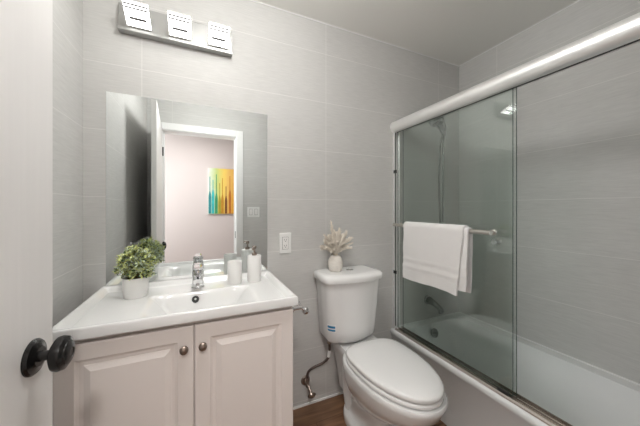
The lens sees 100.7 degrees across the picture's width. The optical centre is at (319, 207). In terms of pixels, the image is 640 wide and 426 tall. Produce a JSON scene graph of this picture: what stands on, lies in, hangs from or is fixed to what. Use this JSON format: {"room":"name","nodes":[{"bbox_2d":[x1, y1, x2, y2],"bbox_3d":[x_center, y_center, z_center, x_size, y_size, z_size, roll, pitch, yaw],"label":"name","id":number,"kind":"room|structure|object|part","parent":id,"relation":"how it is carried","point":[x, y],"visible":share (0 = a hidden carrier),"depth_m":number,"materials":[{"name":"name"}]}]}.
{"room":"bathroom","nodes":[
{"label":"bathroom","id":0,"kind":"room"},
{"bbox_2d":[53,0,82,325],"bbox_3d":[-0.784,0.020,0.446,0.100,2.400,1.600,0,0,-24],"label":"wall","id":1,"kind":"structure","parent":0,"point":[67,14],"depth_m":1.06,"materials":[{"name":"tile"}]},
{"bbox_2d":[83,0,458,406],"bbox_3d":[0.023,0.020,1.745,2.644,2.400,0.100,0,0,-24],"label":"wall","id":2,"kind":"structure","parent":0,"point":[330,97],"depth_m":1.65,"materials":[{"name":"tile"}]},
{"bbox_2d":[117,0,231,57],"bbox_3d":[-0.687,-0.892,1.291,0.505,0.132,0.140,0,0,-24],"label":"vanity light","id":3,"kind":"object","parent":2,"relation":"attached to","point":[135,18],"visible":1,"depth_m":1.30,"materials":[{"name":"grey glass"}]},
{"bbox_3d":[-0.830,-0.879,1.205,0.096,0.062,0.101,0,0,-24],"label":"lamp shade","id":4,"kind":"part","parent":3,"relation":"part of","materials":[{"name":"white glass"}]},
{"bbox_3d":[-0.674,-0.879,1.276,0.096,0.062,0.101,0,0,-24],"label":"lamp shade","id":5,"kind":"part","parent":3,"relation":"part of","materials":[{"name":"white glass"}]},
{"bbox_3d":[-0.514,-0.879,1.349,0.096,0.062,0.101,0,0,-24],"label":"lamp shade","id":6,"kind":"part","parent":3,"relation":"part of","materials":[{"name":"white glass"}]},
{"bbox_2d":[106,91,266,285],"bbox_3d":[-0.649,-0.089,1.383,0.753,0.902,0.003,0,0,-24],"label":"wall mirror","id":7,"kind":"object","parent":2,"relation":"attached to","point":[186,183],"visible":0.91,"depth_m":1.36,"materials":[{"name":"silver mirror"}]},
{"bbox_2d":[279,233,290,253],"bbox_3d":[-0.207,0.209,1.581,0.072,0.121,0.010,0,0,-24],"label":"wall outlet","id":8,"kind":"object","parent":2,"relation":"attached to","point":[284,238],"visible":1,"depth_m":1.58,"materials":[{"name":"white plastic"}]},
{"bbox_2d":[282,237,288,249],"bbox_3d":[-0.206,0.209,1.580,0.039,0.074,0.001,0,0,-24],"label":"socket","id":9,"kind":"object","parent":8,"relation":"attached to","point":[285,240],"depth_m":1.58,"materials":[{"name":"white plastic"}]},
{"bbox_2d":[301,341,330,398],"bbox_3d":[-0.021,0.962,1.610,0.162,0.322,0.110,0,0,-24],"label":"supply hose","id":10,"kind":"object","parent":2,"relation":"attached to","point":[305,379],"visible":0.95,"depth_m":1.60,"materials":[{"name":"grey metal"}]},
{"bbox_3d":[-0.048,1.103,1.560,0.051,0.040,0.032,0,0,-24],"label":"valve handle","id":11,"kind":"part","parent":10,"relation":"part of","materials":[{"name":"grey metal"}]},
{"bbox_2d":[293,391,342,409],"bbox_3d":[-0.275,1.214,1.552,1.742,0.012,0.006,0,0,-24],"label":"baseboard","id":12,"kind":"structure","parent":2,"relation":"attached to","point":[339,393],"depth_m":1.67,"materials":[{"name":"white paint"}]},
{"bbox_2d":[250,0,459,66],"bbox_3d":[0.045,-1.177,1.698,2.444,0.005,0.005,0,0,-24],"label":"trim","id":13,"kind":"structure","parent":2,"relation":"attached to","point":[250,0],"depth_m":1.75,"materials":[{"name":"white paint"}]},
{"bbox_2d":[424,295,443,313],"bbox_3d":[0.864,0.727,1.998,0.072,0.101,0.135,0,0,-24],"label":"tub spout","id":14,"kind":"object","parent":2,"relation":"attached to","point":[428,300],"visible":1,"depth_m":1.99,"materials":[{"name":"silver metal"}]},
{"bbox_2d":[429,116,446,223],"bbox_3d":[0.862,-0.305,1.935,0.114,0.859,0.338,0,0,25],"label":"shower","id":15,"kind":"object","parent":2,"relation":"attached to","point":[439,123],"visible":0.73,"depth_m":1.90,"materials":[{"name":"silver metal"}]},
{"bbox_2d":[390,12,639,425],"bbox_3d":[0.871,0.121,1.196,0.080,1.493,1.599,0,0,-24],"label":"shower door frame","id":16,"kind":"object","parent":2,"relation":"attached to","point":[624,33],"visible":1,"depth_m":1.21,"materials":[{"name":"silver metal"}]},
{"bbox_2d":[393,87,516,396],"bbox_3d":[0.709,0.139,1.541,0.118,1.427,0.768,0,0,-24],"label":"door","id":17,"kind":"structure","parent":16,"relation":"in","point":[497,241],"depth_m":1.24,"materials":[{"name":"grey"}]},
{"bbox_2d":[403,221,472,295],"bbox_3d":[0.659,0.270,1.531,0.085,0.364,0.451,0,0,-24],"label":"bath towel","id":18,"kind":"object","parent":17,"relation":"hanging from","point":[437,255],"visible":1,"depth_m":1.46,"materials":[{"name":"white fabric"}]},
{"bbox_3d":[0.864,0.165,1.298,0.037,0.036,0.036,0,0,-24],"label":"knob","id":19,"kind":"part","parent":17,"relation":"part of","materials":[{"name":"silver metal"}]},
{"bbox_2d":[293,394,446,425],"bbox_3d":[0.174,1.270,0.057,3.764,0.100,3.300,0,0,-24],"label":"floor","id":20,"kind":"structure","parent":0,"point":[327,412],"depth_m":1.56,"materials":[{"name":"brown wood"}]},
{"bbox_2d":[53,306,292,425],"bbox_3d":[-0.548,0.810,1.150,0.756,0.820,0.505,0,0,-24],"label":"vanity cabinet","id":21,"kind":"object","parent":20,"relation":"on","point":[234,370],"visible":0.69,"depth_m":0.94,"materials":[{"name":"white paint"}]},
{"bbox_3d":[-0.628,0.770,0.876,0.381,0.700,0.019,0,0,-24],"label":"door","id":22,"kind":"part","parent":21,"relation":"part of","materials":[{"name":"white paint"}]},
{"bbox_2d":[53,270,297,341],"bbox_3d":[-0.549,0.421,1.156,0.780,0.116,0.499,0,0,-24],"label":"sink","id":23,"kind":"object","parent":21,"relation":"in","point":[105,312],"visible":0.85,"depth_m":1.07,"materials":[{"name":"white ceramic"}]},
{"bbox_2d":[112,245,156,299],"bbox_3d":[-0.792,0.270,1.141,0.157,0.228,0.150,0,0,-17],"label":"potted plant","id":24,"kind":"object","parent":23,"relation":"on","point":[137,266],"visible":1,"depth_m":1.11,"materials":[{"name":"green plant"}]},
{"bbox_3d":[-0.800,0.341,1.150,0.099,0.086,0.099,0,0,-24],"label":"pot","id":25,"kind":"part","parent":24,"relation":"part of","materials":[{"name":"white ceramic"}]},
{"bbox_2d":[191,263,204,288],"bbox_3d":[-0.572,0.326,1.242,0.060,0.117,0.148,0,0,-24],"label":"faucet","id":26,"kind":"object","parent":23,"relation":"on","point":[197,268],"visible":1,"depth_m":1.26,"materials":[{"name":"silver metal"}]},
{"bbox_3d":[-0.564,0.329,1.224,0.043,0.044,0.108,0,0,-24],"label":"spout","id":27,"kind":"part","parent":26,"relation":"part of","materials":[{"name":"silver metal"}]},
{"bbox_3d":[-0.579,0.281,1.257,0.053,0.029,0.110,0,0,-24],"label":"lever","id":28,"kind":"part","parent":26,"relation":"part of","materials":[{"name":"silver metal"}]},
{"bbox_2d":[227,260,241,284],"bbox_3d":[-0.436,0.328,1.356,0.072,0.113,0.072,0,0,-24],"label":"tumbler","id":29,"kind":"object","parent":23,"relation":"on","point":[234,267],"visible":1,"depth_m":1.33,"materials":[{"name":"white ceramic"}]},
{"bbox_2d":[247,246,260,282],"bbox_3d":[-0.346,0.291,1.398,0.072,0.186,0.072,0,0,42],"label":"soap dispenser","id":30,"kind":"object","parent":23,"relation":"on","point":[254,259],"visible":1,"depth_m":1.37,"materials":[{"name":"white ceramic"}]},
{"bbox_3d":[-0.473,0.493,0.921,0.028,0.031,0.028,0,0,-24],"label":"knob","id":31,"kind":"part","parent":21,"relation":"part of","materials":[{"name":"grey metal"}]},
{"bbox_3d":[-0.418,0.493,0.946,0.028,0.031,0.028,0,0,-24],"label":"knob","id":32,"kind":"part","parent":21,"relation":"part of","materials":[{"name":"grey metal"}]},
{"bbox_3d":[-0.283,0.770,1.033,0.370,0.700,0.019,0,0,-24],"label":"door","id":33,"kind":"part","parent":21,"relation":"part of","materials":[{"name":"white paint"}]},
{"bbox_2d":[292,299,308,314],"bbox_3d":[-0.108,0.438,1.194,0.082,0.051,0.143,0,0,-24],"label":"holder","id":34,"kind":"object","parent":21,"relation":"attached to","point":[305,310],"visible":0.47,"depth_m":1.14,"materials":[{"name":"silver metal"}]},
{"bbox_3d":[-0.086,0.438,1.145,0.082,0.051,0.036,0,0,-24],"label":"arm","id":35,"kind":"part","parent":34,"relation":"part of","materials":[{"name":"silver metal"}]},
{"bbox_2d":[313,265,447,425],"bbox_3d":[0.303,0.801,1.396,0.429,0.838,0.748,0,0,-24],"label":"toilet","id":36,"kind":"object","parent":20,"relation":"on","point":[383,381],"visible":1,"depth_m":1.39,"materials":[{"name":"white ceramic"}]},
{"bbox_2d":[328,254,342,271],"bbox_3d":[0.095,0.336,1.630,0.090,0.099,0.090,0,0,-24],"label":"vase","id":37,"kind":"object","parent":36,"relation":"on","point":[335,262],"visible":0.95,"depth_m":1.60,"materials":[{"name":"ceramic"}]},
{"bbox_2d":[320,220,352,254],"bbox_3d":[0.102,0.205,1.634,0.229,0.268,0.117,0,0,-32],"label":"bunch","id":38,"kind":"object","parent":37,"relation":"in","point":[334,242],"visible":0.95,"depth_m":1.62,"materials":[{"name":"beige plant"}]},
{"bbox_3d":[0.184,0.615,1.627,0.370,0.370,0.213,0,0,-24],"label":"tank","id":39,"kind":"part","parent":36,"relation":"part of","materials":[{"name":"white ceramic"}]},
{"bbox_3d":[0.186,0.408,1.623,0.404,0.045,0.238,0,0,-24],"label":"tank lid","id":40,"kind":"part","parent":36,"relation":"part of","materials":[{"name":"white ceramic"}]},
{"bbox_3d":[0.368,0.809,1.308,0.358,0.028,0.507,0,0,-24],"label":"seat","id":41,"kind":"part","parent":36,"relation":"part of","materials":[{"name":"white plastic"}]},
{"bbox_3d":[0.368,0.779,1.309,0.356,0.030,0.514,0,0,-24],"label":"lid","id":42,"kind":"part","parent":36,"relation":"part of","materials":[{"name":"white plastic"}]},
{"bbox_2d":[391,313,639,425],"bbox_3d":[1.163,1.044,1.329,0.712,0.352,1.598,0,0,-24],"label":"bathtub","id":43,"kind":"object","parent":20,"relation":"on","point":[578,393],"visible":0.8,"depth_m":1.49,"materials":[{"name":"white ceramic"}]},
{"bbox_3d":[0.850,0.927,1.964,0.068,0.064,0.034,0,0,-24],"label":"overflow plate","id":44,"kind":"part","parent":43,"relation":"part of","materials":[{"name":"silver metal"}]},
{"bbox_2d":[255,0,577,65],"bbox_3d":[0.174,-1.230,0.057,3.764,0.100,3.300,0,0,-24],"label":"ceiling","id":45,"kind":"structure","parent":0,"point":[456,32],"depth_m":1.65,"materials":[{"name":"white paint"}]},
{"bbox_2d":[459,0,639,383],"bbox_3d":[1.533,0.020,1.497,0.100,2.400,1.600,0,0,-24],"label":"wall","id":46,"kind":"structure","parent":0,"point":[578,127],"depth_m":1.57,"materials":[{"name":"tile"}]},
{"bbox_2d":[400,312,639,385],"bbox_3d":[1.199,0.865,1.346,0.632,0.007,1.600,0,0,-24],"label":"trim","id":47,"kind":"structure","parent":46,"relation":"attached to","point":[455,312],"depth_m":1.70,"materials":[{"name":"white paint"}]},
{"bbox_2d":[460,0,580,65],"bbox_3d":[1.486,-1.177,1.473,0.005,0.005,1.595,0,0,-24],"label":"trim","id":48,"kind":"structure","parent":46,"relation":"attached to","point":[578,0],"depth_m":1.75,"materials":[{"name":"white paint"}]},
{"bbox_3d":[0.265,0.020,-0.023,3.664,2.400,0.120,0,0,-24],"label":"wall","id":49,"kind":"structure","parent":0,"visible":0},
{"bbox_2d":[0,0,74,425],"bbox_3d":[-0.430,0.204,0.191,0.157,2.016,0.832,0,0,-24],"label":"door","id":50,"kind":"structure","parent":49,"relation":"in","point":[29,355],"depth_m":0.50,"materials":[{"name":"paint"}]},
{"bbox_3d":[-0.525,0.290,0.526,0.052,0.066,0.066,0,0,-24],"label":"knob","id":51,"kind":"part","parent":50,"relation":"part of","materials":[{"name":"black metal"}]}
]}

